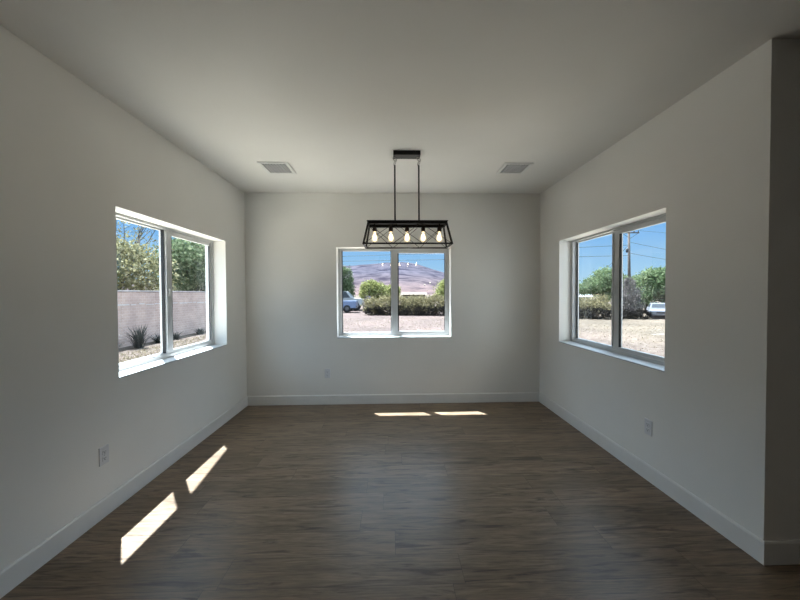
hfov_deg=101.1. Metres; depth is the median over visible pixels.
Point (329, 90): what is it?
ceiling
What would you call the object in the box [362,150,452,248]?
chandelier
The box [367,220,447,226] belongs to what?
chandelier
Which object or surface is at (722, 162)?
wall
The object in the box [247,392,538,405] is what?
baseboard
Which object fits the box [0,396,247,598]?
baseboard
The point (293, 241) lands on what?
wall
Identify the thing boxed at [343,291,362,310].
van
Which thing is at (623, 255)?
overhead cable
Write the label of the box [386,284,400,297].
tree
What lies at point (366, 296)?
shrub
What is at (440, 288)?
tree
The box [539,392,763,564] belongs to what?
baseboard
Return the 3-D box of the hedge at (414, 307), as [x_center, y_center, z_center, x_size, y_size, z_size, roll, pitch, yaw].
[2.533,0.249,27.043,12.024,2.082,2.973,0,1,9]
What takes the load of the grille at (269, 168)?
attached to the ceiling vent at (269, 167)
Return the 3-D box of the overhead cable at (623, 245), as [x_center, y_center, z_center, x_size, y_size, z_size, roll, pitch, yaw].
[-8.508,-5.866,42.257,70.195,0.755,0.042,0,1,7]
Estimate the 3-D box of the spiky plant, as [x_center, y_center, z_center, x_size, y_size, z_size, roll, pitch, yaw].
[-8.697,1.212,10.923,1.066,0.800,0.948,0,1,22]
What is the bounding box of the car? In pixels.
[646,303,664,317]
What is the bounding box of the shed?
[401,292,426,304]
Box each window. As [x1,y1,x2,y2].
[116,212,226,378]
[337,249,450,337]
[559,213,665,371]
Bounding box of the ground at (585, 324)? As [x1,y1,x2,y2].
[118,294,664,362]
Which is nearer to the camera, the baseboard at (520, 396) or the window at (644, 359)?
the window at (644, 359)
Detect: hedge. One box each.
[360,290,443,315]
[579,292,626,318]
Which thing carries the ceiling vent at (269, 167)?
in the ceiling
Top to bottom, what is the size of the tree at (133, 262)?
6.372 m
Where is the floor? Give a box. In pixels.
[0,402,799,599]
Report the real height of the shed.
2.020 m
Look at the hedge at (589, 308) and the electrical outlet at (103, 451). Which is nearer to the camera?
the electrical outlet at (103, 451)
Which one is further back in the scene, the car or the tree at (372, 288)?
the tree at (372, 288)
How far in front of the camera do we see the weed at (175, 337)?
12.94 m
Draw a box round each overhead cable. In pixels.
[365,245,623,255]
[376,255,628,260]
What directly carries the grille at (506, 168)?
attached to the ceiling vent at (507, 168)
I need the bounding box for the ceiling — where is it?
[0,0,799,193]
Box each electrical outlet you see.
[99,444,108,466]
[325,369,329,377]
[644,418,651,436]
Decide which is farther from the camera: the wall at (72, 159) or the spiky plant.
the spiky plant
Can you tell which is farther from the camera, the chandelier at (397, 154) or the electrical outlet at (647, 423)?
the chandelier at (397, 154)
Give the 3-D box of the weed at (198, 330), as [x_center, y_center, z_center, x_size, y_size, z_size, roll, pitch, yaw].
[-8.874,1.374,14.655,0.775,0.337,0.846,0,1,-2]
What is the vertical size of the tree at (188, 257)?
5.795 m
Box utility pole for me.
[624,231,638,276]
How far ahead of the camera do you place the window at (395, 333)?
4.45 m
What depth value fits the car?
22.63 m
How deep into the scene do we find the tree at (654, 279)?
28.50 m
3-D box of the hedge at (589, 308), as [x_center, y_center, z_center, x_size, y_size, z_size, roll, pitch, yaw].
[12.334,0.329,23.145,5.838,1.964,2.772,0,1,24]
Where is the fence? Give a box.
[117,290,205,347]
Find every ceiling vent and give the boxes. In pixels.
[257,162,295,173]
[496,163,533,173]
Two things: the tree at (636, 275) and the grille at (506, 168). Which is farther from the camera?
the tree at (636, 275)
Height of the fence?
2.000 m
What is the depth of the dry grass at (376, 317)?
19.17 m
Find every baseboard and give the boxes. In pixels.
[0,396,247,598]
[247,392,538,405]
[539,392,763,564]
[764,540,799,564]
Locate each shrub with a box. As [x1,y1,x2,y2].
[362,296,380,308]
[610,276,652,318]
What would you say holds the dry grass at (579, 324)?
on the ground at (585, 324)
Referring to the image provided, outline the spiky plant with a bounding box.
[120,324,149,347]
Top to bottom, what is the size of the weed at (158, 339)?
0.357 m
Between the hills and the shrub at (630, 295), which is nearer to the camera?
the shrub at (630, 295)
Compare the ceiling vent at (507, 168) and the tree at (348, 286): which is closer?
the ceiling vent at (507, 168)
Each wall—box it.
[0,25,246,570]
[244,193,539,395]
[540,39,799,540]
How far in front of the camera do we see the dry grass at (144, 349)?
10.22 m
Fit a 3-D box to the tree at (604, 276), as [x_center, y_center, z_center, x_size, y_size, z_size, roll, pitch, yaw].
[19.704,-1.186,32.468,5.576,4.542,3.854,0,1,7]
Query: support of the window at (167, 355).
in the wall at (72, 159)
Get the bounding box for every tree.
[116,219,186,290]
[142,237,205,290]
[343,265,355,296]
[358,279,389,299]
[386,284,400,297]
[433,280,443,297]
[579,265,628,306]
[594,274,646,302]
[629,266,665,309]
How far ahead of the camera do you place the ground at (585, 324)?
16.19 m
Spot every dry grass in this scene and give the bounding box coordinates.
[119,335,205,362]
[343,317,442,331]
[579,324,664,353]
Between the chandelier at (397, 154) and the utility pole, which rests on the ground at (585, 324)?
the utility pole
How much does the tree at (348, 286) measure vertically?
5.570 m
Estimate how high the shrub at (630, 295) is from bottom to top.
2.983 m
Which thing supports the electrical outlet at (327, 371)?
attached to the wall at (293, 241)
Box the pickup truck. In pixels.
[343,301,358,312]
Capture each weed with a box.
[151,335,160,342]
[173,331,183,339]
[194,327,205,333]
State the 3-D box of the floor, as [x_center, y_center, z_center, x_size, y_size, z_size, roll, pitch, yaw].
[1.661,1.481,0.421,7.073,0.120,7.895,0,1,-2]
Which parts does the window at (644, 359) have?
fixed sash, sill, sliding sash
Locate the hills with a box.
[123,262,443,294]
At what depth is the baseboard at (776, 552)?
1.73 m
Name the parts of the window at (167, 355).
fixed sash, sill, sliding sash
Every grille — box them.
[263,164,290,172]
[501,165,527,172]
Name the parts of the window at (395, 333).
fixed sash, sill, sliding sash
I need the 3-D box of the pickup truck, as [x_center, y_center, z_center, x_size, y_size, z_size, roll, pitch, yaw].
[-6.606,0.334,31.443,5.120,1.680,1.910,0,1,-2]

